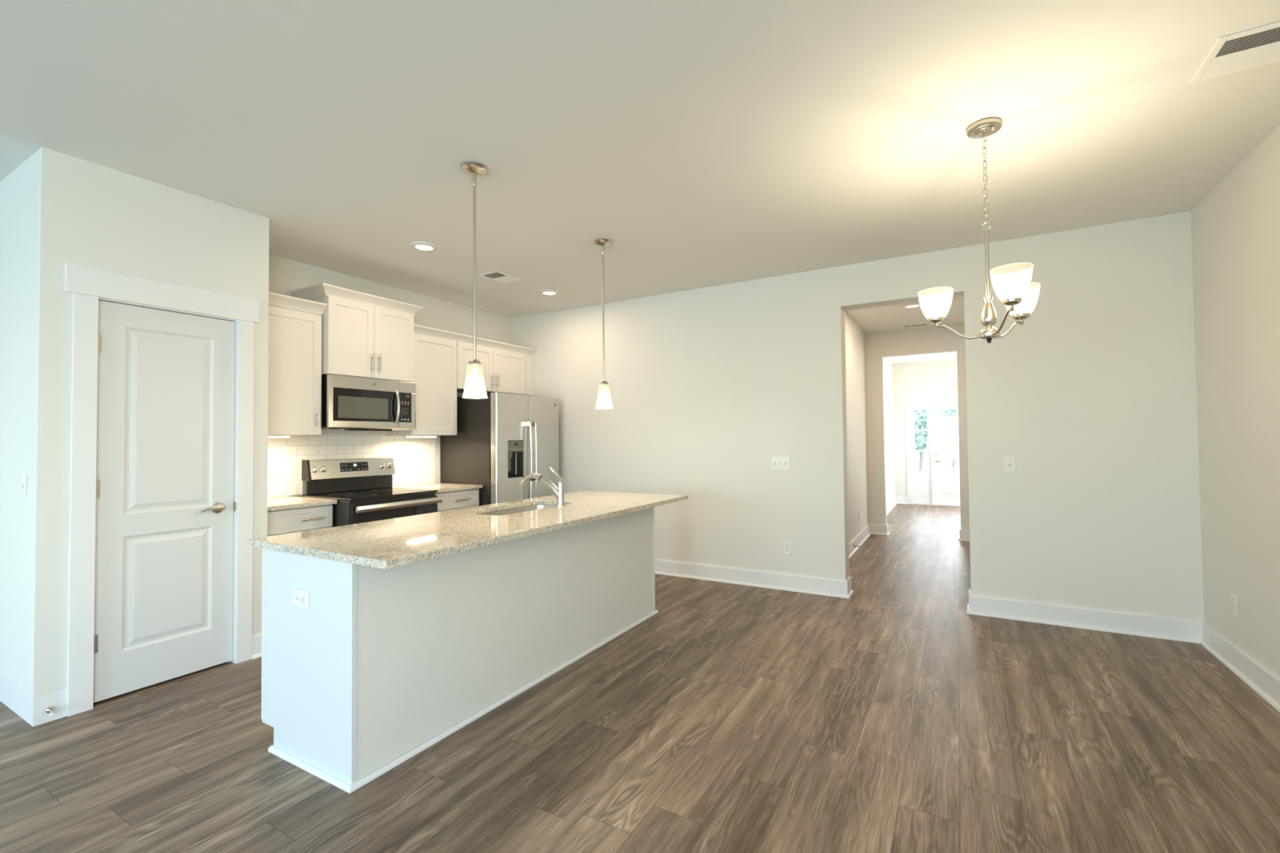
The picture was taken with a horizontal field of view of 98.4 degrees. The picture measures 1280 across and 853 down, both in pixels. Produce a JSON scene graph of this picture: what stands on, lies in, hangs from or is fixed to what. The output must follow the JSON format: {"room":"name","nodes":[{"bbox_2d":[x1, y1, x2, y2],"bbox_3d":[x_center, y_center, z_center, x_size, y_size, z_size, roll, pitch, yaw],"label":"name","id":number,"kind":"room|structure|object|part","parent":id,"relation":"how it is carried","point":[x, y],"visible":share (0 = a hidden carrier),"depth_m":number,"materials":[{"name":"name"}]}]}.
{"room":"open-plan kitchen","nodes":[
{"label":"open-plan kitchen","id":0,"kind":"room"},
{"bbox_2d":[0,146,75,715],"bbox_3d":[-4.347,0.068,3.541,3.531,2.740,0.115,-1,-2,30],"label":"wall","id":1,"kind":"structure","parent":0,"point":[37,197],"depth_m":2.69,"materials":[{"name":"paint"}]},
{"bbox_2d":[19,474,26,497],"bbox_3d":[-3.006,0.291,2.689,0.070,0.114,0.016,-1,-2,30],"label":"light switch","id":2,"kind":"object","parent":1,"relation":"attached to","point":[23,486],"visible":1,"depth_m":2.68,"materials":[{"name":"white plastic"}]},
{"bbox_2d":[0,674,66,726],"bbox_3d":[-4.331,1.370,3.507,3.521,0.135,0.112,-1,-2,30],"label":"baseboard","id":3,"kind":"structure","parent":1,"relation":"attached to","point":[32,709],"depth_m":2.65,"materials":[{"name":"white paint"}]},
{"bbox_2d":[45,706,53,717],"bbox_3d":[-2.763,1.341,2.594,0.080,0.028,0.028,-1,-2,35],"label":"door stop","id":4,"kind":"object","parent":1,"relation":"attached to","point":[49,710],"visible":1,"depth_m":2.60,"materials":[{"name":"silver metal"}]},
{"bbox_2d":[73,157,269,635],"bbox_3d":[-2.616,0.041,3.124,0.115,2.740,0.890,-1,-2,30],"label":"wall","id":5,"kind":"structure","parent":0,"point":[125,224],"depth_m":3.14,"materials":[{"name":"paint"}]},
{"bbox_2d":[64,262,259,716],"bbox_3d":[-2.619,0.310,3.068,0.155,2.200,0.861,-1,-2,30],"label":"door","id":6,"kind":"structure","parent":5,"relation":"in","point":[161,553],"depth_m":3.01,"materials":[{"name":"white paint"}]},
{"bbox_3d":[-2.756,0.374,2.734,0.018,2.060,0.090,-1,-2,30],"label":"casing","id":7,"kind":"part","parent":6,"relation":"part of","materials":[{"name":"white paint"}]},
{"bbox_3d":[-2.616,0.377,3.071,0.035,2.033,0.619,-1,-2,30],"label":"panel","id":8,"kind":"part","parent":6,"relation":"part of","materials":[{"name":"white paint"}]},
{"bbox_3d":[-2.470,0.479,3.185,0.021,0.028,0.120,-1,-2,30],"label":"lever","id":9,"kind":"part","parent":6,"relation":"part of","materials":[{"name":"silver metal"}]},
{"bbox_3d":[-2.462,0.479,3.244,0.055,0.067,0.067,-1,-2,30],"label":"handle","id":10,"kind":"part","parent":6,"relation":"part of","materials":[{"name":"silver metal"}]},
{"bbox_3d":[-2.445,0.480,3.329,0.041,0.056,0.001,-1,-2,30],"label":"strike plate","id":11,"kind":"part","parent":6,"relation":"part of","materials":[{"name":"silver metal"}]},
{"bbox_3d":[-2.399,0.385,3.355,0.018,2.060,0.084,-1,-2,30],"label":"casing","id":12,"kind":"part","parent":6,"relation":"part of","materials":[{"name":"white paint"}]},
{"bbox_2d":[252,633,262,659],"bbox_3d":[-2.340,1.348,3.405,0.031,0.135,0.089,-1,-2,30],"label":"baseboard","id":13,"kind":"structure","parent":5,"relation":"attached to","point":[256,639],"depth_m":3.39,"materials":[{"name":"white paint"}]},
{"bbox_2d":[268,254,511,497],"bbox_3d":[-2.503,0.078,4.764,0.115,2.740,3.844,-1,-2,30],"label":"wall","id":14,"kind":"structure","parent":0,"point":[286,276],"depth_m":5.32,"materials":[{"name":"paint"}]},
{"bbox_2d":[267,291,327,435],"bbox_3d":[-2.660,-0.430,4.003,0.390,0.985,0.568,-1,-2,30],"label":"upper cabinet","id":15,"kind":"object","parent":14,"relation":"attached to","point":[295,324],"visible":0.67,"depth_m":3.99,"materials":[{"name":"white paint"}]},
{"bbox_2d":[267,435,290,437],"bbox_3d":[-2.625,0.070,3.876,0.070,0.021,0.297,-1,-2,30],"label":"light","id":16,"kind":"object","parent":15,"relation":"attached to","point":[268,436],"visible":0.49,"depth_m":3.92,"materials":[{"name":"white plastic"}]},
{"bbox_3d":[-2.522,-0.889,3.931,0.062,0.075,0.568,-1,-2,30],"label":"crown moulding","id":17,"kind":"part","parent":15,"relation":"part of","materials":[{"name":"white paint"}]},
{"bbox_3d":[-2.393,-0.053,4.107,0.038,0.110,0.012,-1,-2,30],"label":"pull handle","id":18,"kind":"part","parent":15,"relation":"part of","materials":[{"name":"silver metal"}]},
{"bbox_2d":[267,430,433,497],"bbox_3d":[-2.498,0.274,4.640,0.008,0.537,1.857,-1,-2,30],"label":"tile backsplash","id":19,"kind":"structure","parent":14,"relation":"attached to","point":[288,454],"depth_m":4.66,"materials":[{"name":"white tile"}]},
{"bbox_2d":[267,463,276,479],"bbox_3d":[-2.767,0.337,4.154,0.007,0.114,0.070,-1,-2,30],"label":"power outlet","id":20,"kind":"object","parent":19,"relation":"attached to","point":[272,468],"visible":0.89,"depth_m":4.15,"materials":[{"name":"white plastic"}]},
{"bbox_2d":[290,282,423,382],"bbox_3d":[-2.310,-0.721,4.579,0.432,0.665,0.893,-1,-2,30],"label":"upper cabinet","id":21,"kind":"object","parent":14,"relation":"attached to","point":[364,335],"visible":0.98,"depth_m":4.42,"materials":[{"name":"white paint"}]},
{"bbox_3d":[-2.262,-0.692,4.332,0.019,0.592,0.378,-1,-2,30],"label":"cabinet door","id":22,"kind":"part","parent":21,"relation":"part of","materials":[{"name":"white paint"}]},
{"bbox_3d":[-2.312,-1.016,4.586,0.430,0.075,0.893,-1,-2,30],"label":"crown moulding","id":23,"kind":"part","parent":21,"relation":"part of","materials":[{"name":"white paint"}]},
{"bbox_2d":[321,374,415,431],"bbox_3d":[-2.289,-0.175,4.555,0.450,0.420,0.768,-1,-2,30],"label":"microwave","id":24,"kind":"object","parent":21,"relation":"attached to","point":[348,402],"visible":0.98,"depth_m":4.41,"materials":[{"name":"silver metal"}]},
{"bbox_3d":[-2.187,-0.166,4.410,0.024,0.250,0.548,-1,-2,30],"label":"door glass","id":25,"kind":"part","parent":24,"relation":"part of","materials":[{"name":"black glass"}]},
{"bbox_2d":[321,426,411,431],"bbox_3d":[-2.307,0.020,4.564,0.361,0.020,0.725,-1,-2,30],"label":"hood","id":26,"kind":"object","parent":24,"relation":"attached to","point":[363,428],"depth_m":4.45,"materials":[{"name":"silver metal"}]},
{"bbox_3d":[-2.025,-0.161,4.616,0.054,0.272,0.025,-1,-2,30],"label":"door handle","id":27,"kind":"part","parent":24,"relation":"part of","materials":[{"name":"silver metal"}]},
{"bbox_3d":[-2.009,-0.161,4.717,0.026,0.251,0.119,-1,-2,30],"label":"control panel","id":28,"kind":"part","parent":24,"relation":"part of","materials":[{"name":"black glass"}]},
{"bbox_3d":[-2.155,-0.514,4.455,0.038,0.150,0.012,-1,-2,30],"label":"pull handle","id":29,"kind":"part","parent":21,"relation":"part of","materials":[{"name":"silver metal"}]},
{"bbox_3d":[-2.125,-0.513,4.506,0.038,0.150,0.012,-1,-2,30],"label":"pull handle","id":30,"kind":"part","parent":21,"relation":"part of","materials":[{"name":"silver metal"}]},
{"bbox_3d":[-2.072,-0.686,4.662,0.019,0.592,0.378,-1,-2,30],"label":"cabinet door","id":31,"kind":"part","parent":21,"relation":"part of","materials":[{"name":"white paint"}]},
{"bbox_2d":[386,324,460,435],"bbox_3d":[-2.005,-0.401,5.138,0.390,0.967,0.507,-1,-2,30],"label":"upper cabinet","id":32,"kind":"object","parent":14,"relation":"attached to","point":[435,350],"visible":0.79,"depth_m":5.06,"materials":[{"name":"white paint"}]},
{"bbox_2d":[405,435,437,437],"bbox_3d":[-1.976,0.089,5.003,0.070,0.021,0.287,-1,-2,30],"label":"light","id":33,"kind":"object","parent":32,"relation":"attached to","point":[406,436],"visible":1,"depth_m":4.96,"materials":[{"name":"white plastic"}]},
{"bbox_2d":[406,436,436,437],"bbox_3d":[-1.975,0.095,5.003,0.060,0.009,0.279,-1,-2,30],"label":"diffuser","id":34,"kind":"object","parent":33,"relation":"attached to","point":[406,437],"depth_m":4.97,"materials":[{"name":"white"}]},
{"bbox_3d":[-1.881,-0.371,5.066,0.019,0.896,0.499,-1,-2,30],"label":"cabinet door","id":35,"kind":"part","parent":32,"relation":"part of","materials":[{"name":"white paint"}]},
{"bbox_3d":[-1.867,-0.851,5.067,0.062,0.075,0.507,-1,-2,30],"label":"crown moulding","id":36,"kind":"part","parent":32,"relation":"part of","materials":[{"name":"white paint"}]},
{"bbox_2d":[433,437,435,483],"bbox_3d":[-2.029,0.324,5.450,0.012,0.466,0.014,-1,-2,30],"label":"trim","id":37,"kind":"structure","parent":14,"relation":"attached to","point":[433,437],"depth_m":5.44,"materials":[{"name":"white paint"}]},
{"bbox_2d":[457,333,536,395],"bbox_3d":[-1.606,-0.613,5.840,0.390,0.519,1.099,-1,-2,30],"label":"upper cabinet","id":38,"kind":"object","parent":14,"relation":"attached to","point":[506,368],"visible":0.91,"depth_m":5.72,"materials":[{"name":"white paint"}]},
{"bbox_3d":[-1.638,-0.587,5.496,0.019,0.448,0.464,-1,-2,30],"label":"cabinet door","id":39,"kind":"part","parent":38,"relation":"part of","materials":[{"name":"white paint"}]},
{"bbox_3d":[-1.466,-0.838,5.763,0.062,0.075,1.099,-1,-2,30],"label":"crown moulding","id":40,"kind":"part","parent":38,"relation":"part of","materials":[{"name":"white paint"}]},
{"bbox_3d":[-1.473,-0.471,5.721,0.038,0.135,0.012,-1,-2,30],"label":"pull handle","id":41,"kind":"part","parent":38,"relation":"part of","materials":[{"name":"silver metal"}]},
{"bbox_3d":[-1.398,-0.580,5.913,0.019,0.448,0.493,-1,-2,30],"label":"cabinet door","id":42,"kind":"part","parent":38,"relation":"part of","materials":[{"name":"white paint"}]},
{"bbox_2d":[0,0,1279,364],"bbox_3d":[-0.693,-1.377,4.464,9.400,0.120,17.300,-1,-2,30],"label":"ceiling","id":43,"kind":"structure","parent":0,"point":[712,143],"depth_m":2.48,"materials":[{"name":"paint"}]},
{"bbox_2d":[409,241,437,251],"bbox_3d":[-1.577,-1.312,4.037,0.190,0.012,0.190,-1,-2,30],"label":"recessed light","id":44,"kind":"object","parent":43,"relation":"in","point":[420,246],"visible":1,"depth_m":4.02,"materials":[{"name":"white plastic"}]},
{"bbox_2d":[461,161,488,390],"bbox_3d":[-0.860,-0.750,2.875,0.135,1.202,0.135,-1,-2,30],"label":"pendant light","id":45,"kind":"object","parent":43,"relation":"hanging from","point":[473,168],"visible":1,"depth_m":2.87,"materials":[{"name":"silver metal"}]},
{"bbox_3d":[-0.861,-0.803,2.877,0.014,0.917,0.014,-1,-2,30],"label":"stem","id":46,"kind":"part","parent":45,"relation":"part of","materials":[{"name":"silver metal"}]},
{"bbox_3d":[-0.855,-0.249,2.864,0.052,0.125,0.052,-1,-2,30],"label":"bulb","id":47,"kind":"part","parent":45,"relation":"part of","materials":[{"name":"white glass"}]},
{"bbox_2d":[479,271,521,284],"bbox_3d":[-1.214,-1.300,4.818,0.214,0.007,0.309,-1,-2,30],"label":"ceiling vent","id":48,"kind":"object","parent":43,"relation":"in","point":[497,276],"visible":1,"depth_m":4.81,"materials":[{"name":"white metal"}]},
{"bbox_2d":[538,289,559,295],"bbox_3d":[-0.876,-1.288,5.324,0.190,0.012,0.190,-1,-2,30],"label":"recessed light","id":49,"kind":"object","parent":43,"relation":"in","point":[548,292],"visible":1,"depth_m":5.30,"materials":[{"name":"white plastic"}]},
{"bbox_2d":[593,238,612,403],"bbox_3d":[-0.262,-0.730,3.973,0.135,1.202,0.135,-1,-2,30],"label":"pendant light","id":50,"kind":"object","parent":43,"relation":"hanging from","point":[602,242],"visible":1,"depth_m":3.96,"materials":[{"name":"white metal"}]},
{"bbox_3d":[-0.263,-0.783,3.974,0.014,0.917,0.014,-1,-2,30],"label":"stem","id":51,"kind":"part","parent":50,"relation":"part of","materials":[{"name":"silver metal"}]},
{"bbox_3d":[-0.257,-0.230,3.962,0.052,0.125,0.052,-1,-2,30],"label":"bulb","id":52,"kind":"part","parent":50,"relation":"part of","materials":[{"name":"white glass"}]},
{"bbox_2d":[902,303,921,307],"bbox_3d":[2.958,-1.309,6.011,0.190,0.012,0.190,-1,-2,30],"label":"recessed light","id":53,"kind":"object","parent":43,"relation":"in","point":[910,305],"visible":1,"depth_m":5.99,"materials":[{"name":"white plastic"}]},
{"bbox_2d":[902,323,928,327],"bbox_3d":[3.521,-1.293,7.067,0.300,0.006,0.120,-1,-2,30],"label":"ceiling vent","id":54,"kind":"object","parent":43,"relation":"in","point":[922,324],"visible":1,"depth_m":7.05,"materials":[{"name":"white metal"}]},
{"bbox_2d":[928,117,1030,342],"bbox_3d":[1.545,-0.881,2.533,0.500,1.002,0.518,-1,-2,30],"label":"chandelier","id":55,"kind":"object","parent":43,"relation":"hanging from","point":[984,127],"visible":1,"depth_m":2.52,"materials":[{"name":"silver metal"}]},
{"bbox_3d":[1.424,-0.546,2.659,0.044,0.067,0.043,-1,-2,30],"label":"bulb","id":56,"kind":"part","parent":55,"relation":"part of","materials":[{"name":"white glass"}]},
{"bbox_3d":[1.494,-0.448,2.599,0.180,0.088,0.012,-2,-2,40],"label":"arm","id":57,"kind":"part","parent":55,"relation":"part of","materials":[{"name":"silver metal"}]},
{"bbox_3d":[1.588,-0.739,2.526,0.019,0.332,0.019,-1,-2,30],"label":"stem","id":58,"kind":"part","parent":55,"relation":"part of","materials":[{"name":"silver metal"}]},
{"bbox_3d":[1.570,-0.454,2.396,0.012,0.088,0.180,-1,-1,10],"label":"arm","id":59,"kind":"part","parent":55,"relation":"part of","materials":[{"name":"silver metal"}]},
{"bbox_3d":[1.709,-0.451,2.563,0.180,0.088,0.012,0,-1,-20],"label":"arm","id":60,"kind":"part","parent":55,"relation":"part of","materials":[{"name":"silver metal"}]},
{"bbox_3d":[1.554,-0.555,2.310,0.044,0.067,0.043,-1,-2,30],"label":"bulb","id":61,"kind":"part","parent":55,"relation":"part of","materials":[{"name":"white glass"}]},
{"bbox_3d":[1.791,-0.551,2.597,0.044,0.067,0.043,-1,-2,30],"label":"bulb","id":62,"kind":"part","parent":55,"relation":"part of","materials":[{"name":"white glass"}]},
{"bbox_2d":[1190,21,1279,82],"bbox_3d":[2.295,-1.398,2.033,0.323,0.007,0.286,-1,-2,30],"label":"ceiling vent","id":63,"kind":"object","parent":43,"relation":"in","point":[1260,46],"visible":1,"depth_m":2.06,"materials":[{"name":"white metal"}]},
{"bbox_2d":[0,503,1279,852],"bbox_3d":[-0.646,1.422,4.387,9.690,0.001,17.300,-1,-2,30],"label":"floor","id":64,"kind":"structure","parent":0,"point":[889,717],"depth_m":2.33,"materials":[{"name":"brown wood"}]},
{"bbox_2d":[266,504,332,537],"bbox_3d":[-2.564,0.994,3.885,0.618,0.870,0.503,-1,-2,30],"label":"base cabinet","id":65,"kind":"object","parent":64,"relation":"on","point":[282,522],"visible":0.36,"depth_m":3.77,"materials":[{"name":"white paint"}]},
{"bbox_3d":[-2.325,1.017,3.773,0.019,0.598,0.447,-1,-2,30],"label":"cabinet door","id":66,"kind":"part","parent":65,"relation":"part of","materials":[{"name":"white paint"}]},
{"bbox_2d":[267,496,337,511],"bbox_3d":[-2.566,0.542,3.897,0.620,0.030,0.510,-1,-2,30],"label":"countertop","id":67,"kind":"structure","parent":65,"relation":"on","point":[282,503],"depth_m":3.85,"materials":[{"name":"beige stone"}]},
{"bbox_3d":[-2.267,0.639,3.833,0.038,0.012,0.155,-1,-2,30],"label":"pull handle","id":68,"kind":"part","parent":65,"relation":"part of","materials":[{"name":"silver metal"}]},
{"bbox_2d":[301,457,442,527],"bbox_3d":[-2.092,0.844,4.350,0.690,1.182,0.751,-1,-2,30],"label":"electric range","id":69,"kind":"object","parent":64,"relation":"on","point":[362,488],"visible":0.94,"depth_m":4.29,"materials":[{"name":"black metal"}]},
{"bbox_3d":[-2.465,0.328,4.195,0.033,0.047,0.047,-1,-2,30],"label":"control knob","id":70,"kind":"part","parent":69,"relation":"part of","materials":[{"name":"silver metal"}]},
{"bbox_3d":[-2.431,0.329,4.253,0.033,0.047,0.047,-1,-2,30],"label":"control knob","id":71,"kind":"part","parent":69,"relation":"part of","materials":[{"name":"silver metal"}]},
{"bbox_3d":[-2.343,0.337,4.505,0.103,0.148,0.716,-1,-2,30],"label":"control panel","id":72,"kind":"part","parent":69,"relation":"part of","materials":[{"name":"silver metal"}]},
{"bbox_2d":[301,487,437,501],"bbox_3d":[-2.121,0.531,4.371,0.632,0.018,0.750,-1,-2,30],"label":"cooktop","id":73,"kind":"object","parent":69,"relation":"in","point":[358,494],"depth_m":4.28,"materials":[{"name":"black glass"}]},
{"bbox_2d":[331,492,435,527],"bbox_3d":[-2.126,0.988,4.366,0.610,0.895,0.744,-1,-2,30],"label":"oven","id":74,"kind":"object","parent":69,"relation":"in","point":[342,513],"depth_m":4.02,"materials":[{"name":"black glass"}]},
{"bbox_3d":[-2.144,0.338,4.751,0.033,0.047,0.047,-1,-2,30],"label":"control knob","id":75,"kind":"part","parent":69,"relation":"part of","materials":[{"name":"silver metal"}]},
{"bbox_3d":[-1.849,0.873,4.209,0.030,0.623,0.732,-1,-2,30],"label":"oven door","id":76,"kind":"part","parent":69,"relation":"part of","materials":[{"name":"black glass"}]},
{"bbox_3d":[-1.814,0.592,4.202,0.050,0.047,0.736,-1,-2,30],"label":"oven handle","id":77,"kind":"part","parent":69,"relation":"part of","materials":[{"name":"silver metal"}]},
{"bbox_2d":[435,488,479,511],"bbox_3d":[-1.897,1.014,5.041,0.618,0.870,0.634,-1,-2,30],"label":"base cabinet","id":78,"kind":"object","parent":64,"relation":"on","point":[456,500],"visible":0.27,"depth_m":4.97,"materials":[{"name":"white paint"}]},
{"bbox_2d":[392,483,482,493],"bbox_3d":[-1.900,0.562,5.046,0.626,0.030,0.638,-1,-2,30],"label":"countertop","id":79,"kind":"structure","parent":78,"relation":"on","point":[441,487],"depth_m":5.02,"materials":[{"name":"beige stone"}]},
{"bbox_3d":[-1.662,1.037,4.925,0.019,0.598,0.590,-1,-2,30],"label":"cabinet door","id":80,"kind":"part","parent":78,"relation":"part of","materials":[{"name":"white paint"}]},
{"bbox_3d":[-1.601,0.659,4.989,0.038,0.012,0.155,-1,-2,30],"label":"pull handle","id":81,"kind":"part","parent":78,"relation":"part of","materials":[{"name":"silver metal"}]},
{"bbox_2d":[261,506,658,793],"bbox_3d":[-0.789,0.971,3.319,0.722,0.856,2.455,-1,-2,30],"label":"kitchen island","id":82,"kind":"object","parent":64,"relation":"on","point":[382,666],"visible":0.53,"depth_m":2.41,"materials":[{"name":"paint"}]},
{"bbox_3d":[-1.515,0.919,2.688,0.019,0.747,0.587,-1,-2,30],"label":"cabinet door","id":83,"kind":"part","parent":82,"relation":"part of","materials":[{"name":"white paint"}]},
{"bbox_2d":[293,588,309,608],"bbox_3d":[-1.395,0.708,2.273,0.114,0.070,0.007,-1,-2,30],"label":"power outlet","id":84,"kind":"object","parent":82,"relation":"attached to","point":[300,597],"visible":1,"depth_m":2.27,"materials":[{"name":"white plastic"}]},
{"bbox_2d":[295,593,299,602],"bbox_3d":[-1.413,0.708,2.280,0.029,0.033,0.002,-1,-2,30],"label":"receptacle","id":85,"kind":"object","parent":84,"relation":"attached to","point":[297,595],"depth_m":2.28,"materials":[{"name":"white plastic"}]},
{"bbox_2d":[300,595,304,604],"bbox_3d":[-1.380,0.707,2.260,0.029,0.033,0.002,-1,-2,30],"label":"receptacle","id":86,"kind":"object","parent":84,"relation":"attached to","point":[302,597],"depth_m":2.26,"materials":[{"name":"white plastic"}]},
{"bbox_3d":[-1.370,0.952,2.271,0.646,0.856,0.022,-1,-2,30],"label":"panel","id":87,"kind":"part","parent":82,"relation":"part of","materials":[{"name":"white paint"}]},
{"bbox_3d":[-0.722,1.387,3.273,0.577,0.019,2.455,-1,-2,30],"label":"shoe moulding","id":88,"kind":"part","parent":82,"relation":"part of","materials":[{"name":"white paint"}]},
{"bbox_2d":[249,490,688,568],"bbox_3d":[-0.686,0.526,3.326,0.955,0.030,2.557,-1,-2,30],"label":"island countertop","id":89,"kind":"structure","parent":82,"relation":"on","point":[387,544],"depth_m":2.67,"materials":[{"name":"beige stone"}]},
{"bbox_2d":[479,504,556,515],"bbox_3d":[-0.764,0.642,3.540,0.371,0.187,0.754,-1,-2,30],"label":"undermount sink","id":90,"kind":"object","parent":89,"relation":"in","point":[525,508],"visible":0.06,"depth_m":3.76,"materials":[{"name":"silver metal"}]},
{"bbox_2d":[520,466,565,506],"bbox_3d":[-0.641,0.391,3.635,0.365,0.255,0.060,-1,-2,30],"label":"kitchen faucet","id":91,"kind":"object","parent":89,"relation":"on","point":[558,491],"visible":1,"depth_m":3.57,"materials":[{"name":"silver metal"}]},
{"bbox_3d":[-0.540,0.309,3.579,0.110,0.096,0.021,-1,-2,30],"label":"lever handle","id":92,"kind":"part","parent":91,"relation":"part of","materials":[{"name":"silver metal"}]},
{"bbox_2d":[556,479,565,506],"bbox_3d":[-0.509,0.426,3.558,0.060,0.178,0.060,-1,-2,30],"label":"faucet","id":93,"kind":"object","parent":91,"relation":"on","point":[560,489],"depth_m":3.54,"materials":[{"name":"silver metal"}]},
{"bbox_3d":[-0.173,0.989,4.347,0.646,0.856,0.022,-1,-2,30],"label":"panel","id":94,"kind":"part","parent":82,"relation":"part of","materials":[{"name":"white paint"}]},
{"bbox_2d":[440,391,559,506],"bbox_3d":[-1.385,0.573,5.674,0.835,1.772,0.935,-1,-2,30],"label":"refrigerator","id":95,"kind":"object","parent":64,"relation":"on","point":[501,438],"visible":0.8,"depth_m":5.33,"materials":[{"name":"silver metal"}]},
{"bbox_3d":[-1.243,0.523,5.311,0.075,1.672,0.442,-1,-2,30],"label":"freezer door","id":96,"kind":"part","parent":95,"relation":"part of","materials":[{"name":"silver metal"}]},
{"bbox_3d":[-1.211,0.360,5.355,0.033,0.210,0.009,-1,-2,30],"label":"water lever","id":97,"kind":"part","parent":95,"relation":"part of","materials":[{"name":"silver metal"}]},
{"bbox_3d":[-1.086,0.368,5.440,0.075,0.847,0.030,-1,-2,30],"label":"door handle","id":98,"kind":"part","parent":95,"relation":"part of","materials":[{"name":"silver metal"}]},
{"bbox_2d":[510,211,1204,621],"bbox_3d":[1.067,0.050,5.032,6.035,2.740,0.185,-1,-2,30],"label":"wall","id":99,"kind":"structure","parent":0,"point":[1093,397],"depth_m":4.11,"materials":[{"name":"paint"}]},
{"bbox_2d":[654,559,853,598],"bbox_3d":[0.542,1.364,5.292,2.803,0.135,0.214,-1,-2,30],"label":"baseboard","id":100,"kind":"structure","parent":99,"relation":"attached to","point":[793,583],"depth_m":4.90,"materials":[{"name":"white paint"}]},
{"bbox_2d":[771,456,789,470],"bbox_3d":[1.223,0.321,4.821,0.162,0.114,0.016,-1,-2,30],"label":"light switch","id":101,"kind":"object","parent":99,"relation":"attached to","point":[778,463],"visible":1,"depth_m":4.82,"materials":[{"name":"white plastic"}]},
{"bbox_2d":[783,541,791,555],"bbox_3d":[1.277,1.051,4.781,0.070,0.114,0.007,-1,-2,30],"label":"power outlet","id":102,"kind":"object","parent":99,"relation":"attached to","point":[787,544],"visible":1,"depth_m":4.78,"materials":[{"name":"white plastic"}]},
{"bbox_2d":[1004,456,1016,472],"bbox_3d":[2.670,0.275,3.988,0.070,0.114,0.016,-1,-2,30],"label":"light switch","id":103,"kind":"object","parent":99,"relation":"attached to","point":[1009,461],"visible":1,"depth_m":3.99,"materials":[{"name":"white plastic"}]},
{"bbox_2d":[844,311,895,542],"bbox_3d":[3.246,0.097,7.931,0.135,2.740,7.015,-1,-2,30],"label":"wall","id":104,"kind":"structure","parent":0,"point":[855,336],"depth_m":6.98,"materials":[{"name":"paint"}]},
{"bbox_2d":[848,496,907,559],"bbox_3d":[3.413,1.395,7.812,0.261,0.135,7.013,-1,-2,30],"label":"baseboard","id":105,"kind":"structure","parent":104,"relation":"attached to","point":[871,529],"depth_m":7.41,"materials":[{"name":"white paint"}]},
{"bbox_2d":[865,323,968,529],"bbox_3d":[4.264,0.064,6.949,2.880,2.740,0.120,-1,-2,30],"label":"wall","id":106,"kind":"structure","parent":0,"point":[879,345],"depth_m":7.43,"materials":[{"name":"paint"}]},
{"bbox_2d":[893,360,957,497],"bbox_3d":[6.223,0.124,10.350,2.880,2.740,0.150,-1,-2,30],"label":"wall","id":107,"kind":"structure","parent":0,"point":[940,375],"depth_m":10.84,"materials":[{"name":"paint"}]},
{"bbox_2d":[911,399,932,503],"bbox_3d":[5.471,0.481,10.745,0.334,2.000,0.055,-1,-2,30],"label":"door","id":108,"kind":"structure","parent":107,"relation":"in","point":[922,480],"depth_m":10.72,"materials":[{"name":"white paint"}]},
{"bbox_3d":[5.468,1.171,10.709,0.230,0.340,0.009,-1,-2,30],"label":"raised panel","id":109,"kind":"part","parent":108,"relation":"part of","materials":[{"name":"white paint"}]},
{"bbox_2d":[903,390,957,504],"bbox_3d":[5.849,0.411,10.460,1.500,2.180,0.022,-1,-2,30],"label":"trim","id":110,"kind":"structure","parent":107,"relation":"attached to","point":[952,393],"depth_m":10.78,"materials":[{"name":"white paint"}]},
{"bbox_2d":[912,398,959,506],"bbox_3d":[5.874,0.477,10.510,1.290,2.050,0.150,-1,-2,30],"label":"door","id":111,"kind":"structure","parent":107,"relation":"in","point":[945,485],"depth_m":10.57,"materials":[{"name":"white paint"}]},
{"bbox_3d":[5.703,0.600,10.555,0.136,0.177,0.060,-1,-2,30],"label":"handle","id":112,"kind":"part","parent":111,"relation":"part of","materials":[{"name":"silver metal"}]},
{"bbox_3d":[6.020,1.158,10.391,0.585,0.340,0.009,-1,-2,30],"label":"raised panel","id":113,"kind":"part","parent":111,"relation":"part of","materials":[{"name":"white paint"}]},
{"bbox_2d":[1190,124,1279,678],"bbox_3d":[1.101,-0.087,-0.835,0.115,2.740,9.950,-1,-2,30],"label":"wall","id":114,"kind":"structure","parent":0,"point":[1235,228],"depth_m":2.95,"materials":[{"name":"paint"}]},
{"bbox_2d":[958,528,1279,712],"bbox_3d":[1.373,1.257,1.044,1.343,0.135,13.198,-1,-2,30],"label":"baseboard","id":115,"kind":"structure","parent":114,"relation":"attached to","point":[1257,677],"depth_m":3.61,"materials":[{"name":"white paint"}]},
{"bbox_2d":[1230,591,1237,615],"bbox_3d":[3.311,0.987,3.082,0.007,0.114,0.070,-1,-2,30],"label":"power outlet","id":116,"kind":"object","parent":114,"relation":"attached to","point":[1233,596],"visible":1,"depth_m":3.07,"materials":[{"name":"white plastic"}]},
{"label":"outside","id":117,"kind":"structure","parent":0,"visible":0},
{"bbox_2d":[915,461,959,500],"bbox_3d":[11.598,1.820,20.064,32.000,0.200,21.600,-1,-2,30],"label":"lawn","id":118,"kind":"structure","parent":117,"point":[946,466],"depth_m":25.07,"materials":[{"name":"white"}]},
{"bbox_2d":[911,398,951,471],"bbox_3d":[7.934,0.226,15.637,1.575,2.857,1.667,-1,-2,30],"label":"tree","id":119,"kind":"object","parent":118,"relation":"on","point":[920,420],"visible":0.32,"depth_m":15.32,"materials":[{"name":"green plant"}]},
{"bbox_2d":[926,397,959,471],"bbox_3d":[9.604,0.324,16.968,1.564,2.691,1.554,0,-1,-25],"label":"tree","id":120,"kind":"object","parent":118,"relation":"on","point":[953,419],"visible":0.23,"depth_m":16.86,"materials":[{"name":"beige plant"}]}
]}

